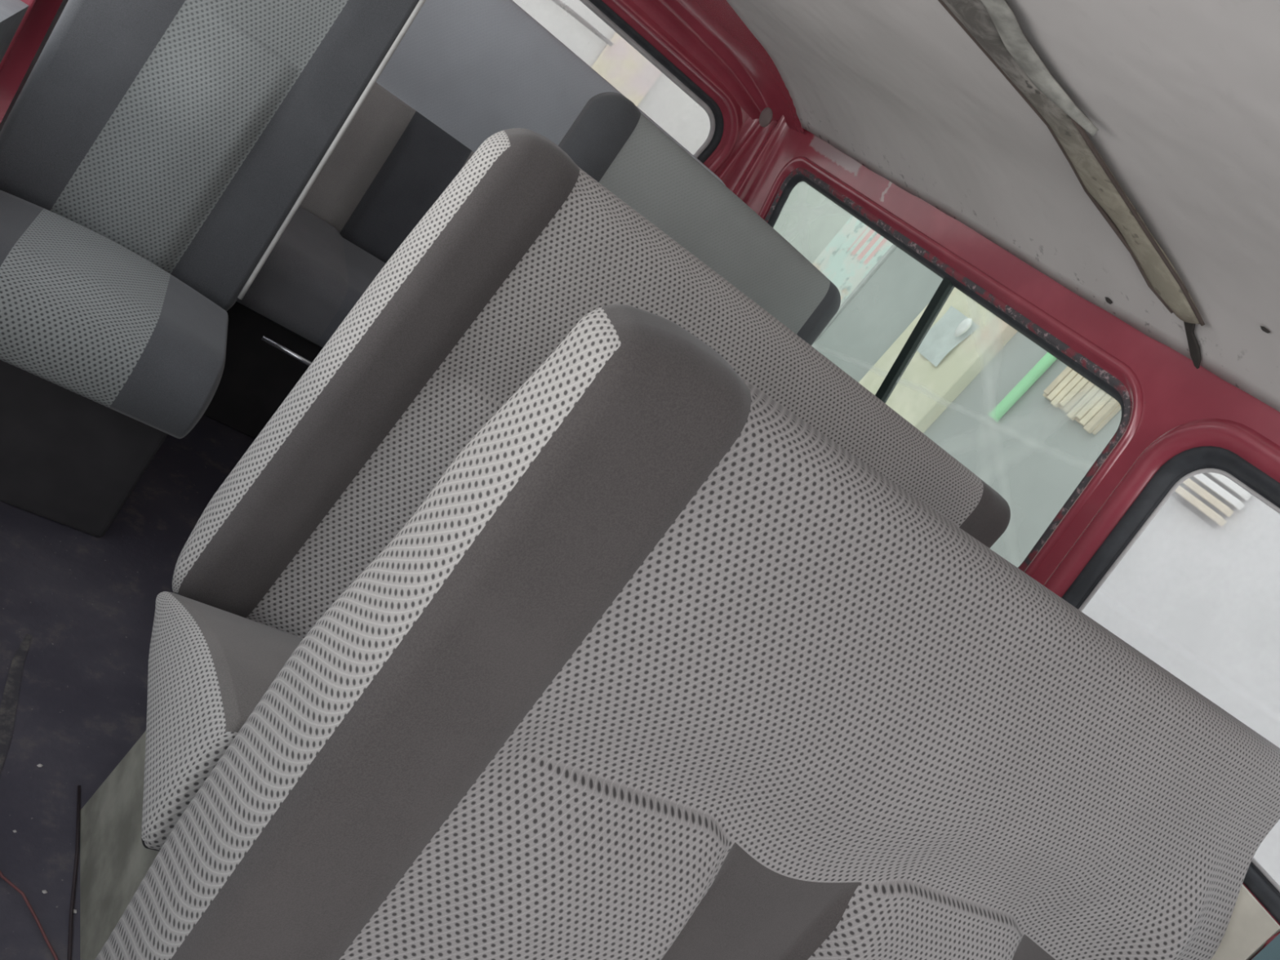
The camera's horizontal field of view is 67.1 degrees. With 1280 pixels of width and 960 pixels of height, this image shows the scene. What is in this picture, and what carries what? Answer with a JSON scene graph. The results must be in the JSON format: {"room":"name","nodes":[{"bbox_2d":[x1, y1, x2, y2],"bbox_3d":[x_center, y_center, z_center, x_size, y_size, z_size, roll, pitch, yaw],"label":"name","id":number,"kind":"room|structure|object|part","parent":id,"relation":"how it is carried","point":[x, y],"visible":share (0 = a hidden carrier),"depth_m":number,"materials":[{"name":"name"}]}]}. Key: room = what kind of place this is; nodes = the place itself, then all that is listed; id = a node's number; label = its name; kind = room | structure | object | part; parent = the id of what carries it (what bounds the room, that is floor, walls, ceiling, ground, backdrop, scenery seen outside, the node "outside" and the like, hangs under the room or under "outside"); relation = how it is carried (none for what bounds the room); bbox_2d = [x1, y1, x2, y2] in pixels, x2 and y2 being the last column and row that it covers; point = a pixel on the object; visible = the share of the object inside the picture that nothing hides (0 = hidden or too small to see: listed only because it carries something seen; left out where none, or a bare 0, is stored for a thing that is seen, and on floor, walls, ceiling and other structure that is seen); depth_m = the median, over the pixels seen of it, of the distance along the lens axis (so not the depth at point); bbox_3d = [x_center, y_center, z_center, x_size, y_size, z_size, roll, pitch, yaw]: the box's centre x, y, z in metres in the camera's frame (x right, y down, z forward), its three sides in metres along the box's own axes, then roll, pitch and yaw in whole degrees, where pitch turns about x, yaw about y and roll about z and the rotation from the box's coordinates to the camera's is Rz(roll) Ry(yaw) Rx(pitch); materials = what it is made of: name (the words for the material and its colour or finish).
{"room":"vehicle interior","nodes":[
{"label":"vehicle interior","id":0,"kind":"room"},
{"bbox_2d":[0,0,68,131],"bbox_3d":[-0.983,-0.208,1.027,0.050,0.800,3.600,29,19,-32],"label":"wall","id":1,"kind":"structure","parent":0,"point":[12,12],"depth_m":1.67,"materials":[{"name":"red metal"}]},
{"bbox_2d":[0,0,62,123],"bbox_3d":[-1.074,-0.994,1.783,0.055,1.420,0.340,29,19,-32],"label":"trim","id":2,"kind":"structure","parent":1,"relation":"attached to","point":[39,15],"depth_m":1.84,"materials":[{"name":"red paint"}]},
{"bbox_2d":[0,415,254,959],"bbox_3d":[-0.476,0.510,1.674,2.120,0.001,3.600,29,19,-32],"label":"floor","id":3,"kind":"structure","parent":0,"point":[86,602],"depth_m":1.47,"materials":[{"name":"carpet"}]},
{"bbox_2d":[0,633,31,773],"bbox_3d":[-0.863,0.320,1.318,0.035,0.001,0.320,29,19,-32],"label":"scuff","id":4,"kind":"object","parent":3,"relation":"on","point":[11,693],"visible":1,"depth_m":1.34,"materials":[{"name":"grey"}]},
{"bbox_2d":[0,870,58,959],"bbox_3d":[-0.723,0.500,1.132,0.242,0.011,0.011,45,17,18],"label":"wire","id":5,"kind":"object","parent":3,"relation":"on","point":[2,875],"visible":1,"depth_m":1.13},
{"bbox_2d":[66,785,80,959],"bbox_3d":[-0.688,0.523,1.169,0.007,0.005,0.374,26,21,-39],"label":"trim","id":6,"kind":"structure","parent":3,"relation":"on","point":[78,794],"depth_m":1.20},
{"bbox_2d":[0,0,426,537],"bbox_3d":[-0.805,-0.496,1.589,0.465,1.126,0.534,29,19,-32],"label":"seat","id":7,"kind":"object","parent":3,"relation":"on","point":[155,155],"visible":1,"depth_m":1.64,"materials":[{"name":"fabric"}]},
{"bbox_2d":[0,208,170,407],"bbox_3d":[-0.914,-0.304,1.579,0.212,0.157,0.371,29,19,-32],"label":"seat cushion","id":8,"kind":"object","parent":7,"relation":"on","point":[84,311],"depth_m":1.47,"materials":[{"name":"fabric"}]},
{"bbox_3d":[-0.591,-0.900,1.656,0.212,0.296,0.100,29,19,-32],"label":"backrest","id":9,"kind":"part","parent":7,"relation":"part of","materials":[{"name":"fabric"}]},
{"bbox_2d":[203,0,724,439],"bbox_3d":[-0.518,-0.567,2.358,1.600,1.150,0.599,29,19,-32],"label":"bench","id":10,"kind":"object","parent":3,"relation":"on","point":[464,73],"visible":0.12,"depth_m":2.35,"materials":[{"name":"grey fabric"}]},
{"bbox_3d":[-0.730,-0.257,2.126,0.220,0.019,0.012,29,19,-32],"label":"rail","id":11,"kind":"part","parent":10,"relation":"part of","materials":[{"name":"silver metal"}]},
{"bbox_3d":[-0.357,-1.004,2.430,1.460,0.350,0.090,29,19,-32],"label":"backrest","id":12,"kind":"part","parent":10,"relation":"part of","materials":[{"name":"grey fabric"}]},
{"bbox_2d":[80,128,1010,959],"bbox_3d":[0.008,0.295,1.440,1.275,1.042,0.591,29,19,-32],"label":"seat","id":13,"kind":"object","parent":3,"relation":"on","point":[522,244],"visible":0.3,"depth_m":1.25,"materials":[{"name":"fabric"}]},
{"bbox_3d":[-0.216,0.642,1.413,1.099,0.271,0.300,29,19,-32],"label":"panel","id":14,"kind":"part","parent":13,"relation":"part of","materials":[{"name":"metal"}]},
{"bbox_2d":[141,591,237,850],"bbox_3d":[-0.483,0.228,1.056,0.411,0.192,0.148,48,18,26],"label":"cushion","id":15,"kind":"object","parent":13,"relation":"on","point":[192,700],"depth_m":1.00,"materials":[{"name":"fabric"}]},
{"bbox_3d":[0.164,-0.073,1.521,0.972,0.344,0.126,29,19,-32],"label":"backrest","id":16,"kind":"part","parent":13,"relation":"part of","materials":[{"name":"fabric"}]},
{"bbox_2d":[94,304,1279,959],"bbox_3d":[0.207,0.638,0.978,1.317,1.042,0.658,29,19,-32],"label":"seat","id":17,"kind":"object","parent":3,"relation":"on","point":[657,666],"visible":1,"depth_m":0.82,"materials":[{"name":"fabric"}]},
{"bbox_3d":[0.404,0.336,1.061,1.170,0.391,0.150,29,19,-32],"label":"backrest","id":18,"kind":"part","parent":17,"relation":"part of","materials":[{"name":"fabric"}]},
{"bbox_2d":[558,92,840,345],"bbox_3d":[-0.056,-0.098,2.148,0.816,1.144,0.584,29,19,-32],"label":"seat","id":19,"kind":"object","parent":3,"relation":"on","point":[610,140],"visible":0.21,"depth_m":2.14,"materials":[{"name":"grey fabric"}]},
{"bbox_2d":[740,106,750,124],"bbox_3d":[-0.680,-1.069,2.870,1.720,1.400,0.302,29,19,-32],"label":"wall","id":20,"kind":"structure","parent":0,"point":[745,117],"depth_m":3.00,"materials":[{"name":"red metal"}]},
{"bbox_2d":[551,0,742,173],"bbox_3d":[-0.343,-1.283,2.720,1.535,0.505,0.123,29,19,-32],"label":"window","id":21,"kind":"structure","parent":20,"relation":"in","point":[660,51],"depth_m":2.88,"materials":[{"name":"clear glass"}]},
{"bbox_3d":[-0.198,-1.339,2.765,0.301,0.026,0.016,29,19,-32],"label":"wiper arm","id":22,"kind":"part","parent":21,"relation":"part of"},
{"bbox_3d":[-0.350,-1.298,2.744,1.385,0.355,0.064,29,19,-32],"label":"pane","id":23,"kind":"part","parent":21,"relation":"part of","materials":[{"name":"clear glass"}]},
{"bbox_2d":[631,0,804,134],"bbox_3d":[-0.115,-1.385,2.409,1.650,0.157,0.423,29,19,-32],"label":"trim","id":24,"kind":"structure","parent":20,"relation":"attached to","point":[711,31],"depth_m":2.79,"materials":[{"name":"red paint"}]},
{"bbox_2d":[706,115,805,218],"bbox_3d":[0.124,-0.590,3.300,0.444,1.440,0.457,29,19,-32],"label":"pillar","id":25,"kind":"structure","parent":20,"relation":"attached to","point":[759,153],"depth_m":3.00,"materials":[{"name":"red metal"}]},
{"bbox_2d":[759,107,772,127],"bbox_3d":[0.369,-1.063,2.828,0.038,0.052,0.039,29,19,-32],"label":"plug","id":26,"kind":"object","parent":25,"relation":"attached to","point":[766,116],"visible":1,"depth_m":2.82,"materials":[{"name":"plastic"}]},
{"bbox_2d":[726,0,1279,412],"bbox_3d":[0.342,-0.533,1.083,1.646,0.126,3.320,29,19,-32],"label":"ceiling","id":27,"kind":"structure","parent":0,"point":[1182,97],"depth_m":1.41,"materials":[{"name":"grey fabric"}]},
{"bbox_2d":[980,0,1098,135],"bbox_3d":[0.444,-0.513,1.138,0.317,0.013,0.085,27,21,-37],"label":"flap","id":28,"kind":"object","parent":27,"relation":"hanging from","point":[1006,23],"visible":1,"depth_m":1.15,"materials":[{"name":"grey fabric"}]},
{"bbox_2d":[937,0,1204,325],"bbox_3d":[0.278,-0.580,1.131,1.522,0.118,0.162,29,19,-32],"label":"rib","id":29,"kind":"object","parent":27,"relation":"attached to","point":[1093,174],"visible":0.95,"depth_m":1.34,"materials":[{"name":"beige fabric"}]},
{"bbox_2d":[1105,297,1112,304],"bbox_3d":[0.831,-0.318,1.711,0.013,0.006,0.020,29,19,-32],"label":"headliner hole","id":30,"kind":"object","parent":27,"relation":"attached to","point":[1108,300],"visible":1,"depth_m":1.71,"materials":[{"name":"black"}]},
{"bbox_2d":[1183,321,1200,368],"bbox_3d":[0.875,-0.221,1.529,0.100,0.048,0.028,29,19,-32],"label":"headliner tear","id":31,"kind":"object","parent":27,"relation":"attached to","point":[1193,346],"visible":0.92,"depth_m":1.53},
{"bbox_2d":[1259,325,1270,333],"bbox_3d":[0.868,-0.209,1.340,0.012,0.003,0.018,29,19,-32],"label":"headliner hole","id":32,"kind":"object","parent":27,"relation":"attached to","point":[1263,328],"visible":1,"depth_m":1.34,"materials":[{"name":"black"}]},
{"bbox_2d":[791,129,1279,959],"bbox_3d":[0.667,0.428,1.832,0.433,1.435,3.324,29,19,-32],"label":"frame","id":33,"kind":"structure","parent":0,"point":[1175,393],"depth_m":1.74,"materials":[{"name":"red paint"}]},
{"bbox_2d":[758,156,1142,576],"bbox_3d":[0.576,-0.362,2.362,0.161,0.487,1.585,29,19,-32],"label":"window","id":34,"kind":"structure","parent":33,"relation":"in","point":[1113,377],"depth_m":2.00,"materials":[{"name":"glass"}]},
{"bbox_2d":[1044,418,1279,949],"bbox_3d":[0.999,0.484,1.093,0.164,0.540,1.522,29,19,-32],"label":"window","id":35,"kind":"structure","parent":33,"relation":"in","point":[1234,451],"depth_m":1.58,"materials":[{"name":"clear glass"}]},
{"bbox_3d":[1.018,0.495,1.106,0.111,0.416,1.398,29,19,-32],"label":"pane","id":36,"kind":"part","parent":35,"relation":"part of","materials":[{"name":"clear glass"}]},
{"bbox_2d":[1210,884,1279,959],"bbox_3d":[0.659,0.674,1.657,0.162,0.560,0.615,29,19,-32],"label":"trim","id":37,"kind":"structure","parent":33,"relation":"attached to","point":[1251,926],"depth_m":1.32,"materials":[{"name":"beige plastic"}]},
{"bbox_2d":[1251,933,1279,959],"bbox_3d":[0.882,1.115,0.993,0.162,0.560,1.030,29,19,-32],"label":"trim","id":38,"kind":"structure","parent":33,"relation":"attached to","point":[1271,951],"depth_m":1.29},
{"label":"outside","id":39,"kind":"structure","parent":0,"visible":0},
{"bbox_2d":[773,182,1279,885],"bbox_3d":[3.059,1.442,2.360,0.180,3.820,16.600,29,19,-32],"label":"wall","id":40,"kind":"structure","parent":39,"point":[1224,612],"depth_m":4.21,"materials":[{"name":"paint"}]},
{"bbox_2d":[812,215,892,305],"bbox_3d":[1.456,-1.538,6.761,0.008,0.660,0.660,29,19,-32],"label":"poster","id":41,"kind":"object","parent":40,"relation":"attached to","point":[856,248],"visible":0.59,"depth_m":6.74,"materials":[{"name":"white paper"}]},
{"bbox_2d":[813,244,942,382],"bbox_3d":[1.228,-0.675,6.385,0.065,2.420,0.720,29,19,-32],"label":"door","id":42,"kind":"structure","parent":40,"relation":"in","point":[898,287],"depth_m":6.24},
{"bbox_3d":[1.220,-0.679,6.379,0.045,2.420,0.720,29,19,-32],"label":"frame","id":43,"kind":"part","parent":42,"relation":"part of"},
{"bbox_2d":[858,287,1017,433],"bbox_3d":[1.649,-0.616,5.730,0.100,3.220,0.640,29,19,-32],"label":"pillar","id":44,"kind":"structure","parent":40,"relation":"attached to","point":[940,385],"depth_m":5.53,"materials":[{"name":"beige paint"}]},
{"bbox_2d":[916,306,978,366],"bbox_3d":[1.760,-0.845,5.603,0.060,0.325,0.300,29,19,-32],"label":"plastic sheet","id":45,"kind":"object","parent":44,"relation":"hanging from","point":[953,326],"visible":0.99,"depth_m":5.61,"materials":[{"name":"white plastic"}]},
{"bbox_2d":[991,351,1057,422],"bbox_3d":[2.294,-0.815,4.987,0.068,1.315,0.068,29,19,-32],"label":"pipe","id":46,"kind":"object","parent":40,"relation":"attached to","point":[1047,360],"visible":0.39,"depth_m":5.09,"materials":[{"name":"green paint"}]},
{"bbox_2d":[1042,366,1120,435],"bbox_3d":[2.318,-0.552,4.752,0.053,0.610,0.400,29,19,-32],"label":"shutter","id":47,"kind":"object","parent":40,"relation":"attached to","point":[1068,387],"visible":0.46,"depth_m":4.78,"materials":[{"name":"beige wood"}]},
{"bbox_2d":[1171,472,1251,528],"bbox_3d":[2.479,-0.040,4.117,0.075,0.400,0.370,29,19,-32],"label":"louvres","id":48,"kind":"object","parent":40,"relation":"attached to","point":[1213,497],"visible":0.2,"depth_m":4.08,"materials":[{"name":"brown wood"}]},
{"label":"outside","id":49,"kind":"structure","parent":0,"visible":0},
{"bbox_2d":[512,0,710,155],"bbox_3d":[-5.864,-6.729,4.280,18.200,3.820,0.200,29,19,-32],"label":"wall","id":50,"kind":"structure","parent":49,"point":[674,111],"depth_m":8.14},
{"bbox_2d":[591,32,662,106],"bbox_3d":[-0.064,-3.535,8.175,0.560,0.760,0.045,29,19,-32],"label":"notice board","id":51,"kind":"object","parent":50,"relation":"attached to","point":[619,64],"visible":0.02,"depth_m":8.15,"materials":[{"name":"white paper"}]}
]}

